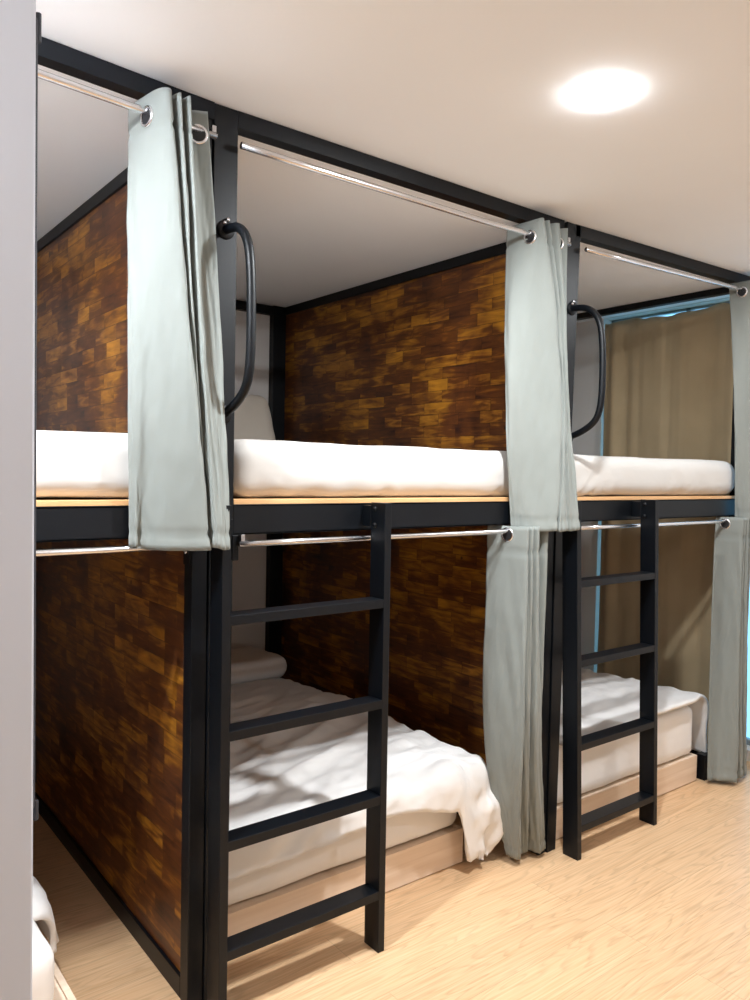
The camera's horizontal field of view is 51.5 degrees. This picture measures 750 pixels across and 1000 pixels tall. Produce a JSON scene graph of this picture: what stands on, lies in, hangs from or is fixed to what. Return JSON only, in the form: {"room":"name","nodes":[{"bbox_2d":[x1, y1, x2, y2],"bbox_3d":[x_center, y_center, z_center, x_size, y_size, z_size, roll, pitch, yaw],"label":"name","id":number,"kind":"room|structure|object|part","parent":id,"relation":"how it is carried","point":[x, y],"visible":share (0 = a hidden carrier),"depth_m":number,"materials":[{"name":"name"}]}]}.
{"room":"dormitory","nodes":[
{"label":"dormitory","id":0,"kind":"room"},
{"bbox_2d":[0,0,35,999],"bbox_3d":[-1.221,0.168,0.783,1.630,2.560,0.120,0,3,-38],"label":"wall","id":1,"kind":"structure","parent":0,"point":[17,17],"depth_m":1.21,"materials":[{"name":"grey paint"}]},
{"bbox_2d":[33,12,41,820],"bbox_3d":[-0.548,-0.122,1.253,0.016,1.297,0.016,0,3,-38],"label":"trim","id":2,"kind":"structure","parent":1,"relation":"attached to","point":[38,14],"depth_m":1.25,"materials":[{"name":"grey rubber"}]},
{"bbox_2d":[231,310,269,649],"bbox_3d":[-1.383,0.027,4.061,5.600,2.600,0.100,0,3,-38],"label":"wall","id":3,"kind":"structure","parent":0,"point":[249,571],"depth_m":4.52,"materials":[{"name":"white paint"}]},
{"bbox_2d":[33,761,749,999],"bbox_3d":[0.431,1.487,1.743,5.600,0.080,6.100,0,3,-38],"label":"floor","id":4,"kind":"structure","parent":0,"point":[660,911],"depth_m":2.56,"materials":[{"name":"brown wood"}]},
{"bbox_2d":[53,961,75,999],"bbox_3d":[-1.779,1.317,2.399,1.117,0.117,2.000,0,3,-38],"label":"bed base","id":5,"kind":"object","parent":4,"relation":"on","point":[62,991],"visible":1,"depth_m":2.06,"materials":[{"name":"brown wood"}]},
{"bbox_2d":[32,920,54,999],"bbox_3d":[-1.801,1.169,2.380,1.065,0.184,1.935,0,3,-38],"label":"mattress","id":6,"kind":"object","parent":5,"relation":"on","point":[43,964],"visible":0.26,"depth_m":1.93,"materials":[{"name":"white fabric"}]},
{"bbox_2d":[33,876,58,952],"bbox_3d":[-1.639,1.133,2.397,0.941,0.195,1.401,0,3,-38],"label":"duvet","id":7,"kind":"object","parent":6,"relation":"on","point":[43,916],"visible":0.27,"depth_m":2.14,"materials":[{"name":"white fabric"}]},
{"bbox_2d":[35,37,255,999],"bbox_3d":[-1.608,0.128,2.430,1.641,2.506,2.198,0,3,-38],"label":"bunk bed","id":8,"kind":"object","parent":4,"relation":"on","point":[123,639],"visible":0.63,"depth_m":2.52,"materials":[{"name":"paint"}]},
{"bbox_3d":[-1.091,-0.522,2.909,0.028,1.030,1.931,0,3,-38],"label":"partition panel","id":9,"kind":"part","parent":8,"relation":"part of","materials":[{"name":"brown wood"}]},
{"bbox_2d":[36,430,128,497],"bbox_3d":[-1.669,-0.124,2.427,1.365,0.181,1.935,0,3,-38],"label":"mattress","id":10,"kind":"object","parent":8,"relation":"on","point":[69,464],"visible":0.48,"depth_m":1.95,"materials":[{"name":"white fabric"}]},
{"bbox_3d":[-1.081,0.060,1.679,1.553,0.086,0.045,0,3,-38],"label":"bed rail","id":11,"kind":"part","parent":8,"relation":"part of","materials":[{"name":"metal"}]},
{"bbox_2d":[36,546,162,556],"bbox_3d":[-1.051,0.120,1.663,1.420,0.034,0.030,0,3,-38],"label":"curtain rod","id":12,"kind":"object","parent":8,"relation":"attached to","point":[111,549],"visible":0.44,"depth_m":1.92,"materials":[{"name":"silver metal"}]},
{"bbox_3d":[-1.114,0.676,2.953,0.026,1.268,1.931,0,3,-38],"label":"partition panel","id":13,"kind":"part","parent":8,"relation":"part of","materials":[{"name":"brown wood"}]},
{"bbox_2d":[38,69,217,139],"bbox_3d":[-1.008,-0.986,1.633,1.465,0.061,0.042,0,3,-38],"label":"curtain rod","id":14,"kind":"object","parent":8,"relation":"attached to","point":[42,74],"visible":0.72,"depth_m":1.88,"materials":[{"name":"silver metal"}]},
{"bbox_2d":[126,87,229,550],"bbox_3d":[-0.508,-0.446,2.006,0.278,1.150,0.128,1,2,-7],"label":"curtain","id":15,"kind":"object","parent":14,"relation":"hanging from","point":[178,464],"visible":1,"depth_m":1.98,"materials":[{"name":"grey fabric"}]},
{"bbox_3d":[-0.444,0.170,2.184,0.072,2.486,0.050,0,3,-38],"label":"post","id":16,"kind":"part","parent":8,"relation":"part of","materials":[{"name":"metal"}]},
{"bbox_3d":[-0.365,-0.485,2.078,0.025,0.529,0.168,0,3,-38],"label":"grab handle","id":17,"kind":"part","parent":8,"relation":"part of","materials":[{"name":"paint"}]},
{"bbox_2d":[207,502,391,999],"bbox_3d":[-0.220,0.712,2.282,0.578,1.405,0.113,0,3,-38],"label":"ladder","id":18,"kind":"object","parent":4,"relation":"on","point":[221,949],"visible":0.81,"depth_m":2.23,"materials":[{"name":"metal"}]},
{"bbox_3d":[-0.422,0.714,2.100,0.031,1.405,0.072,0,3,-38],"label":"rail","id":19,"kind":"part","parent":18,"relation":"part of","materials":[{"name":"metal"}]},
{"bbox_3d":[-0.019,0.049,2.449,0.020,0.065,0.043,0,3,-38],"label":"hook plate","id":20,"kind":"part","parent":18,"relation":"part of","materials":[{"name":"paint"}]},
{"bbox_3d":[0.008,0.711,2.434,0.031,1.405,0.072,0,3,-38],"label":"rail","id":21,"kind":"part","parent":18,"relation":"part of","materials":[{"name":"metal"}]},
{"bbox_2d":[228,823,462,936],"bbox_3d":[-0.665,1.296,3.375,1.125,0.132,1.825,0,3,-38],"label":"bed base","id":22,"kind":"object","parent":4,"relation":"on","point":[412,860],"visible":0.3,"depth_m":2.68,"materials":[{"name":"brown wood"}]},
{"bbox_2d":[228,811,456,905],"bbox_3d":[-0.659,1.120,3.366,1.121,0.225,1.809,0,3,-38],"label":"mattress","id":23,"kind":"object","parent":22,"relation":"on","point":[400,829],"visible":0.07,"depth_m":2.63,"materials":[{"name":"white fabric"}]},
{"bbox_2d":[231,646,286,684],"bbox_3d":[-0.990,0.902,4.007,1.070,0.153,0.414,0,3,-38],"label":"pillow","id":24,"kind":"object","parent":23,"relation":"on","point":[249,663],"visible":0.3,"depth_m":4.11,"materials":[{"name":"white fabric"}]},
{"bbox_2d":[228,678,502,882],"bbox_3d":[-0.428,1.133,3.214,1.246,0.443,1.540,0,3,-38],"label":"duvet","id":25,"kind":"object","parent":23,"relation":"on","point":[274,774],"visible":0.55,"depth_m":2.86,"materials":[{"name":"white fabric"}]},
{"bbox_2d":[233,111,605,854],"bbox_3d":[-0.379,0.128,3.386,1.505,2.486,2.198,0,3,-38],"label":"bunk bed","id":26,"kind":"object","parent":4,"relation":"on","point":[415,357],"visible":0.54,"depth_m":3.55,"materials":[{"name":"paint"}]},
{"bbox_3d":[-1.057,-1.094,4.162,1.403,0.049,0.040,0,3,-38],"label":"rail","id":27,"kind":"part","parent":26,"relation":"part of","materials":[{"name":"metal"}]},
{"bbox_2d":[233,439,508,497],"bbox_3d":[-0.500,-0.133,3.337,1.244,0.179,1.933,0,3,-38],"label":"mattress","id":28,"kind":"object","parent":26,"relation":"on","point":[262,468],"visible":0.48,"depth_m":2.49,"materials":[{"name":"white fabric"}]},
{"bbox_2d":[234,393,274,439],"bbox_3d":[-0.826,-0.412,4.059,0.646,0.321,0.215,0,3,-38],"label":"pillow","id":29,"kind":"object","parent":28,"relation":"on","point":[252,419],"visible":0.23,"depth_m":4.12,"materials":[{"name":"white fabric"}]},
{"bbox_3d":[0.142,0.050,2.631,1.403,0.086,0.045,0,3,-38],"label":"bed rail","id":30,"kind":"part","parent":26,"relation":"part of","materials":[{"name":"metal"}]},
{"bbox_2d":[238,529,551,546],"bbox_3d":[0.145,0.109,2.593,1.341,0.034,0.030,0,3,-38],"label":"curtain rod","id":31,"kind":"object","parent":26,"relation":"attached to","point":[241,537],"visible":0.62,"depth_m":2.40,"materials":[{"name":"silver metal"}]},
{"bbox_2d":[483,525,547,859],"bbox_3d":[0.573,0.738,2.947,0.297,1.288,0.176,0,3,-38],"label":"curtain","id":32,"kind":"object","parent":31,"relation":"hanging from","point":[516,564],"visible":1,"depth_m":2.88,"materials":[{"name":"grey fabric"}]},
{"bbox_3d":[0.073,-0.529,3.814,0.028,1.025,1.931,0,3,-38],"label":"partition panel","id":33,"kind":"part","parent":26,"relation":"part of","materials":[{"name":"brown wood"}]},
{"bbox_3d":[0.051,0.667,3.858,0.026,1.268,1.931,0,3,-38],"label":"partition panel","id":34,"kind":"part","parent":26,"relation":"part of","materials":[{"name":"brown wood"}]},
{"bbox_2d":[240,142,570,246],"bbox_3d":[0.184,-0.978,2.560,1.406,0.044,0.042,0,3,-38],"label":"curtain rod","id":35,"kind":"object","parent":26,"relation":"attached to","point":[244,146],"visible":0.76,"depth_m":2.40,"materials":[{"name":"silver metal"}]},
{"bbox_2d":[504,218,580,531],"bbox_3d":[0.628,-0.454,2.902,0.322,1.138,0.144,1,2,-6],"label":"curtain","id":36,"kind":"object","parent":35,"relation":"hanging from","point":[540,457],"visible":1,"depth_m":2.86,"materials":[{"name":"grey fabric"}]},
{"bbox_3d":[0.033,0.138,3.814,0.121,2.450,2.028,0,3,-38],"label":"partition frame","id":37,"kind":"part","parent":26,"relation":"part of","materials":[{"name":"paint"}]},
{"bbox_3d":[0.733,0.161,3.099,0.102,2.484,0.050,0,3,-38],"label":"post","id":38,"kind":"part","parent":26,"relation":"part of","materials":[{"name":"metal"}]},
{"bbox_3d":[0.817,-0.495,2.997,0.025,0.529,0.168,0,3,-38],"label":"grab handle","id":39,"kind":"part","parent":26,"relation":"part of","materials":[{"name":"paint"}]},
{"bbox_2d":[562,499,658,860],"bbox_3d":[0.957,0.702,3.197,0.614,1.405,0.113,0,3,-38],"label":"ladder","id":40,"kind":"object","parent":4,"relation":"on","point":[574,823],"visible":0.87,"depth_m":3.14,"materials":[{"name":"metal"}]},
{"bbox_3d":[0.765,0.704,3.022,0.091,1.405,0.072,0,3,-38],"label":"rail","id":41,"kind":"part","parent":40,"relation":"part of","materials":[{"name":"metal"}]},
{"bbox_3d":[1.125,0.039,3.339,0.020,0.065,0.043,0,3,-38],"label":"hook plate","id":42,"kind":"part","parent":40,"relation":"part of","materials":[{"name":"paint"}]},
{"bbox_3d":[1.176,0.701,3.342,0.091,1.405,0.072,0,3,-38],"label":"rail","id":43,"kind":"part","parent":40,"relation":"part of","materials":[{"name":"metal"}]},
{"bbox_2d":[556,753,696,838],"bbox_3d":[0.574,1.291,4.277,1.098,0.126,1.920,0,3,-38],"label":"bed base","id":44,"kind":"object","parent":4,"relation":"on","point":[680,771],"visible":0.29,"depth_m":3.54,"materials":[{"name":"brown wood"}]},
{"bbox_2d":[557,706,691,802],"bbox_3d":[0.581,1.104,4.259,1.077,0.253,1.891,0,3,-38],"label":"mattress","id":45,"kind":"object","parent":44,"relation":"on","point":[601,765],"visible":0.06,"depth_m":3.50,"materials":[{"name":"white fabric"}]},
{"bbox_2d":[559,668,708,751],"bbox_3d":[0.764,1.087,4.153,1.170,0.328,1.577,0,3,-38],"label":"duvet","id":46,"kind":"object","parent":45,"relation":"on","point":[608,700],"visible":0.17,"depth_m":3.80,"materials":[{"name":"white fabric"}]},
{"bbox_2d":[576,224,749,780],"bbox_3d":[0.731,0.101,4.349,1.491,2.514,2.038,0,3,-38],"label":"bunk bed","id":47,"kind":"object","parent":4,"relation":"on","point":[599,507],"visible":0.12,"depth_m":3.57,"materials":[{"name":"paint"}]},
{"bbox_2d":[573,454,734,495],"bbox_3d":[0.715,-0.143,4.276,1.324,0.179,1.950,0,3,-38],"label":"mattress","id":48,"kind":"object","parent":47,"relation":"on","point":[595,475],"visible":0.26,"depth_m":3.45,"materials":[{"name":"white fabric"}]},
{"bbox_2d":[581,520,726,529],"bbox_3d":[1.302,0.100,3.492,1.340,0.034,0.030,0,3,-38],"label":"curtain rod","id":49,"kind":"object","parent":47,"relation":"attached to","point":[593,527],"visible":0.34,"depth_m":3.44,"materials":[{"name":"silver metal"}]},
{"bbox_2d":[707,517,749,781],"bbox_3d":[1.787,0.732,3.837,0.296,1.294,0.129,0,2,-19],"label":"curtain","id":50,"kind":"object","parent":49,"relation":"hanging from","point":[727,718],"visible":1,"depth_m":3.80,"materials":[{"name":"grey fabric"}]},
{"bbox_3d":[1.307,0.040,3.536,1.403,0.086,0.045,0,3,-38],"label":"bed rail","id":51,"kind":"part","parent":47,"relation":"part of","materials":[{"name":"metal"}]},
{"bbox_2d":[584,247,743,291],"bbox_3d":[1.362,-1.013,3.475,1.370,0.072,0.042,0,3,-38],"label":"curtain rod","id":52,"kind":"object","parent":47,"relation":"attached to","point":[587,249],"visible":0.88,"depth_m":3.35,"materials":[{"name":"silver metal"}]},
{"bbox_2d":[729,280,749,520],"bbox_3d":[1.875,-0.481,3.852,0.266,1.168,0.115,1,2,-16],"label":"curtain","id":53,"kind":"object","parent":52,"relation":"hanging from","point":[739,301],"visible":0.94,"depth_m":3.82,"materials":[{"name":"grey fabric"}]},
{"bbox_3d":[1.702,1.330,3.940,0.205,0.125,0.050,0,3,-38],"label":"foot plate","id":54,"kind":"part","parent":47,"relation":"part of","materials":[{"name":"paint"}]},
{"bbox_2d":[36,0,749,322],"bbox_3d":[0.481,-1.087,1.650,5.600,0.169,6.100,0,3,-38],"label":"ceiling","id":55,"kind":"structure","parent":0,"point":[483,96],"depth_m":2.15,"materials":[{"name":"white paint"}]},
{"bbox_2d":[581,83,624,103],"bbox_3d":[0.587,-1.045,2.003,0.109,0.004,0.109,0,3,-38],"label":"recessed light","id":56,"kind":"object","parent":55,"relation":"in","point":[602,93],"visible":1,"depth_m":2.00,"materials":[{"name":"white"}]},
{"bbox_2d":[597,303,732,743],"bbox_3d":[1.652,0.125,4.464,0.044,2.403,0.886,0,3,-38],"label":"window curtain","id":57,"kind":"object","parent":55,"relation":"hanging from","point":[669,388],"visible":0.52,"depth_m":4.42,"materials":[{"name":"brown fabric"}]},
{"bbox_2d":[572,297,749,761],"bbox_3d":[2.637,0.129,3.388,0.120,2.600,5.900,0,3,-38],"label":"wall","id":58,"kind":"structure","parent":0,"point":[586,371],"depth_m":4.93,"materials":[{"name":"white paint"}]},
{"bbox_2d":[612,301,749,744],"bbox_3d":[1.865,0.107,4.438,0.040,2.418,1.265,0,3,-38],"label":"window","id":59,"kind":"structure","parent":58,"relation":"in","point":[709,305],"depth_m":4.53,"materials":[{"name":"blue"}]}
]}

